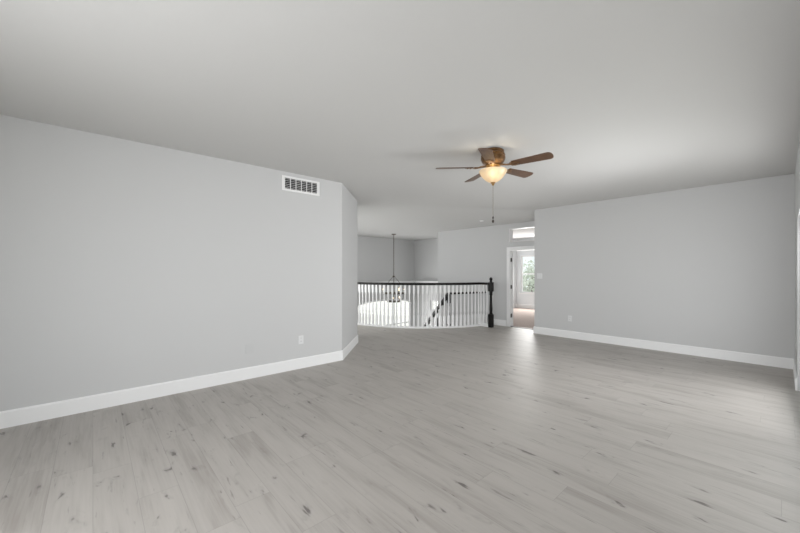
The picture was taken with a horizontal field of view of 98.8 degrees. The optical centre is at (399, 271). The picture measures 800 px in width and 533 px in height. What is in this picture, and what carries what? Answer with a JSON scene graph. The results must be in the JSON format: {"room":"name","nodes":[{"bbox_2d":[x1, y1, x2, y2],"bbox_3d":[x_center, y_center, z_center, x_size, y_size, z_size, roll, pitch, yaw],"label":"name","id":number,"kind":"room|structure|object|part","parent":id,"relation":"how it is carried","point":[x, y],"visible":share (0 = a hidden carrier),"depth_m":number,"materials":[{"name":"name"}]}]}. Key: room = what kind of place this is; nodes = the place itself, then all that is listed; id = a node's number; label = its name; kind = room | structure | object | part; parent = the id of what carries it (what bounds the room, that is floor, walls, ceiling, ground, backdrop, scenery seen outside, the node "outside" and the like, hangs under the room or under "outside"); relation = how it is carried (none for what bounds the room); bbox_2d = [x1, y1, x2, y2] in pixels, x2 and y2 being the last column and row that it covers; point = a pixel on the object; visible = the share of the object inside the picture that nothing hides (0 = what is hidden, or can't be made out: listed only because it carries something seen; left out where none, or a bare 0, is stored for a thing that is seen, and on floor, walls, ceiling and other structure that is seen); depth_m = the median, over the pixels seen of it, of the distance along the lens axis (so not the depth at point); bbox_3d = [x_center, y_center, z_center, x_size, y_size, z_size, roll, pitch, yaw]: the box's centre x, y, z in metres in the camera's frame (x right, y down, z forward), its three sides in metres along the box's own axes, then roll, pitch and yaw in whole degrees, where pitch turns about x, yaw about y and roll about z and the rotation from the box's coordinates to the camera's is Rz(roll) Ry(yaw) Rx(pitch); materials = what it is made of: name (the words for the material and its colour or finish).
{"room":"empty upstairs loft","nodes":[
{"label":"empty upstairs loft","id":0,"kind":"room"},
{"bbox_2d":[0,115,341,411],"bbox_3d":[-2.703,-0.041,3.786,4.722,2.822,0.137,0,0,-42],"label":"wall","id":1,"kind":"structure","parent":0,"point":[125,264],"depth_m":3.67,"materials":[{"name":"grey paint"}]},
{"bbox_2d":[0,334,357,428],"bbox_3d":[-2.369,1.296,5.745,3.057,0.148,7.411,0,0,7],"label":"baseboard","id":2,"kind":"structure","parent":1,"relation":"attached to","point":[25,415],"depth_m":3.70,"materials":[{"name":"white paint"}]},
{"bbox_2d":[282,175,319,195],"bbox_3d":[-1.396,-1.212,4.856,0.567,0.206,0.012,0,0,-42],"label":"air vent","id":3,"kind":"object","parent":1,"relation":"in","point":[293,184],"visible":1,"depth_m":4.85,"materials":[{"name":"white metal"}]},
{"bbox_2d":[298,335,303,343],"bbox_3d":[-1.400,0.966,4.854,0.075,0.118,0.009,0,0,-42],"label":"wall outlet","id":4,"kind":"object","parent":1,"relation":"attached to","point":[300,338],"visible":1,"depth_m":4.86,"materials":[{"name":"white plastic"}]},
{"bbox_2d":[342,184,356,349],"bbox_3d":[-0.929,-0.041,5.981,0.137,2.822,1.337,0,0,3],"label":"wall","id":5,"kind":"structure","parent":0,"point":[349,203],"depth_m":5.88,"materials":[{"name":"grey paint"}]},
{"bbox_2d":[357,236,413,325],"bbox_3d":[-1.559,1.500,11.402,5.525,5.905,0.137,0,0,-42],"label":"wall","id":6,"kind":"structure","parent":0,"point":[374,255],"depth_m":12.21,"materials":[{"name":"grey paint"}]},
{"bbox_2d":[358,299,410,325],"bbox_3d":[-0.526,1.928,12.336,2.521,1.897,0.055,0,0,-42],"label":"window","id":7,"kind":"structure","parent":6,"relation":"in","point":[381,299],"depth_m":12.61,"materials":[{"name":"white paint"}]},
{"bbox_2d":[361,281,437,284],"bbox_3d":[-0.608,0.394,10.443,5.388,0.089,2.562,0,0,-42],"label":"trim","id":8,"kind":"structure","parent":6,"relation":"attached to","point":[377,281],"depth_m":12.44,"materials":[{"name":"white paint"}]},
{"bbox_2d":[0,0,799,240],"bbox_3d":[-0.348,-1.327,5.986,11.166,0.285,9.932,0,0,-42],"label":"ceiling","id":9,"kind":"structure","parent":0,"point":[628,98],"depth_m":2.61,"materials":[{"name":"grey paint"}]},
{"bbox_2d":[382,234,403,302],"bbox_3d":[-0.197,-0.112,10.838,0.705,2.146,0.724,0,0,-42],"label":"chandelier","id":10,"kind":"object","parent":9,"relation":"hanging from","point":[394,301],"visible":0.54,"depth_m":10.83,"materials":[{"name":"brown metal"}]},
{"bbox_3d":[-0.197,-0.499,10.838,0.020,1.313,0.020,0,0,-19],"label":"rod","id":11,"kind":"part","parent":10,"relation":"part of","materials":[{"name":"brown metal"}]},
{"bbox_2d":[436,147,553,222],"bbox_3d":[1.091,-0.959,3.884,1.234,0.822,1.229,0,0,-42],"label":"ceiling fan","id":12,"kind":"object","parent":9,"relation":"hanging from","point":[492,158],"visible":1,"depth_m":3.78,"materials":[{"name":"brown wood"}]},
{"bbox_3d":[0.620,-1.182,3.922,0.423,0.035,0.138,0,0,4],"label":"blade","id":13,"kind":"part","parent":12,"relation":"part of","materials":[{"name":"brown wood"}]},
{"bbox_3d":[0.951,-1.182,4.314,0.138,0.035,0.423,0,0,-14],"label":"blade","id":14,"kind":"part","parent":12,"relation":"part of","materials":[{"name":"brown wood"}]},
{"bbox_3d":[0.890,-1.182,3.486,0.138,0.035,0.423,0,0,22],"label":"blade","id":15,"kind":"part","parent":12,"relation":"part of","materials":[{"name":"brown wood"}]},
{"bbox_3d":[1.055,-1.075,3.890,0.310,0.141,0.310,0,0,-42],"label":"lamp shade","id":16,"kind":"part","parent":12,"relation":"part of","materials":[{"name":"white glass"}]},
{"bbox_3d":[1.426,-1.182,4.121,0.423,0.035,0.138,0,0,-32],"label":"blade","id":17,"kind":"part","parent":12,"relation":"part of","materials":[{"name":"brown wood"}]},
{"bbox_3d":[1.389,-1.182,3.609,0.423,0.035,0.138,0,0,40],"label":"blade","id":18,"kind":"part","parent":12,"relation":"part of","materials":[{"name":"brown wood"}]},
{"bbox_2d":[0,308,799,532],"bbox_3d":[0.739,1.504,6.877,13.974,0.280,9.864,0,0,-42],"label":"floor","id":19,"kind":"structure","parent":0,"point":[477,429],"depth_m":2.65,"materials":[{"name":"grey wood"}]},
{"bbox_2d":[357,277,493,328],"bbox_3d":[-0.103,0.755,8.979,4.865,1.230,1.250,0,0,23],"label":"balcony railing","id":20,"kind":"object","parent":19,"relation":"on","point":[490,285],"visible":0.68,"depth_m":8.41,"materials":[{"name":"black wood"}]},
{"bbox_3d":[-0.141,1.329,8.996,4.782,0.082,1.250,0,0,23],"label":"shoe rail","id":21,"kind":"part","parent":20,"relation":"part of","materials":[{"name":"white paint"}]},
{"bbox_3d":[-0.136,0.303,8.987,4.785,0.058,1.212,0,0,23],"label":"handrail","id":22,"kind":"part","parent":20,"relation":"part of","materials":[{"name":"black wood"}]},
{"bbox_3d":[2.233,0.755,8.424,0.099,1.230,0.099,0,0,-42],"label":"newel post","id":23,"kind":"part","parent":20,"relation":"part of","materials":[{"name":"black wood"}]},
{"bbox_2d":[414,238,437,325],"bbox_3d":[1.436,1.500,12.301,0.137,5.905,2.795,0,0,-42],"label":"wall","id":24,"kind":"structure","parent":0,"point":[425,251],"depth_m":12.74,"materials":[{"name":"grey paint"}]},
{"bbox_2d":[438,221,533,325],"bbox_3d":[2.307,1.500,9.090,0.137,5.905,3.343,0,0,-42],"label":"wall","id":25,"kind":"structure","parent":0,"point":[478,254],"depth_m":9.26,"materials":[{"name":"grey paint"}]},
{"bbox_2d":[494,319,505,325],"bbox_3d":[2.508,1.296,8.750,0.016,0.148,0.445,0,0,-42],"label":"baseboard","id":26,"kind":"structure","parent":25,"relation":"attached to","point":[496,321],"depth_m":8.70,"materials":[{"name":"white paint"}]},
{"bbox_2d":[507,246,533,329],"bbox_3d":[3.029,0.384,8.283,0.173,1.973,0.910,0,0,-42],"label":"door frame","id":27,"kind":"structure","parent":25,"relation":"in","point":[510,250],"depth_m":8.53,"materials":[{"name":"white paint"}]},
{"bbox_2d":[509,227,533,241],"bbox_3d":[3.029,-0.893,8.283,0.151,0.325,0.767,0,0,-42],"label":"trim","id":28,"kind":"structure","parent":25,"relation":"attached to","point":[510,230],"depth_m":8.52,"materials":[{"name":"white paint"}]},
{"bbox_2d":[513,304,533,308],"bbox_3d":[4.452,1.296,9.898,4.137,0.148,4.699,0,0,-42],"label":"baseboard","id":29,"kind":"structure","parent":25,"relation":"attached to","point":[514,305],"depth_m":12.80,"materials":[{"name":"white paint"}]},
{"bbox_2d":[513,239,516,303],"bbox_3d":[2.866,0.034,11.669,4.137,2.672,0.055,0,0,-42],"label":"wall","id":30,"kind":"structure","parent":0,"point":[514,252],"depth_m":12.95,"materials":[{"name":"white paint"}]},
{"bbox_2d":[513,228,533,238],"bbox_3d":[4.501,-1.302,9.914,4.316,0.137,4.932,0,0,-42],"label":"ceiling","id":31,"kind":"structure","parent":0,"point":[528,232],"depth_m":11.13,"materials":[{"name":"grey paint"}]},
{"bbox_2d":[517,238,533,304],"bbox_3d":[6.040,0.034,11.328,0.137,2.672,4.987,0,0,-42],"label":"wall","id":32,"kind":"structure","parent":0,"point":[528,299],"depth_m":12.88,"materials":[{"name":"white paint"}]},
{"bbox_2d":[519,255,533,294],"bbox_3d":[5.057,0.122,12.370,0.144,1.441,1.576,0,0,-42],"label":"window","id":33,"kind":"structure","parent":32,"relation":"in","point":[522,273],"depth_m":12.91,"materials":[{"name":"white paint"}]},
{"bbox_2d":[534,174,794,358],"bbox_3d":[4.451,-0.041,6.294,0.397,2.822,3.935,0,0,-42],"label":"wall","id":34,"kind":"structure","parent":0,"point":[711,266],"depth_m":5.75,"materials":[{"name":"grey paint"}]},
{"bbox_2d":[537,273,541,278],"bbox_3d":[3.066,0.099,7.535,0.012,0.118,0.118,0,0,-42],"label":"light switch","id":35,"kind":"object","parent":34,"relation":"attached to","point":[539,275],"visible":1,"depth_m":7.54,"materials":[{"name":"white plastic"}]},
{"bbox_2d":[533,326,796,390],"bbox_3d":[4.301,1.296,6.084,1.226,0.148,4.146,0,0,-23],"label":"baseboard","id":36,"kind":"structure","parent":34,"relation":"attached to","point":[781,362],"depth_m":5.70,"materials":[{"name":"white paint"}]},
{"bbox_2d":[795,135,799,390],"bbox_3d":[2.173,-0.041,1.670,9.165,2.822,0.192,0,0,-42],"label":"wall","id":37,"kind":"structure","parent":0,"point":[797,169],"depth_m":3.94,"materials":[{"name":"grey paint"}]},
{"bbox_3d":[0.097,4.521,9.566,5.781,0.137,5.083,0,0,-42],"label":"floor","id":38,"kind":"structure","parent":0,"visible":0},
{"bbox_3d":[0.469,2.841,9.835,1.654,2.284,3.809,0,0,-42],"label":"staircase","id":39,"kind":"structure","parent":38,"relation":"on","visible":0},
{"bbox_2d":[424,291,485,325],"bbox_3d":[1.228,1.820,10.177,1.176,2.661,2.950,0,0,-20],"label":"stair railing","id":40,"kind":"object","parent":39,"relation":"on","point":[446,295],"visible":0.2,"depth_m":9.33,"materials":[{"name":"black wood"}]},
{"bbox_3d":[0.842,1.425,9.955,0.083,1.734,2.049,0,0,-27],"label":"handrail","id":41,"kind":"part","parent":40,"relation":"part of","materials":[{"name":"black wood"}]},
{"bbox_3d":[1.290,1.094,9.044,0.068,1.209,0.068,0,0,-42],"label":"newel post","id":42,"kind":"part","parent":40,"relation":"part of","materials":[{"name":"white wood"}]},
{"bbox_3d":[1.794,0.558,9.031,0.952,0.096,0.062,0,0,1],"label":"handrail","id":43,"kind":"part","parent":40,"relation":"part of","materials":[{"name":"black wood"}]},
{"label":"outside","id":44,"kind":"structure","parent":0,"visible":0},
{"bbox_2d":[358,300,437,325],"bbox_3d":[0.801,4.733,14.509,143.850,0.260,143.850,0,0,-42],"label":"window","id":45,"kind":"structure","parent":44,"point":[402,301],"depth_m":40.48,"materials":[{"name":"white glass"}]},
{"bbox_2d":[523,260,533,291],"bbox_3d":[8.318,1.915,21.661,3.292,5.389,3.531,0,0,-42],"label":"tree","id":46,"kind":"object","parent":45,"relation":"on","point":[530,283],"visible":0.17,"depth_m":21.27,"materials":[{"name":"green plant"}]}
]}

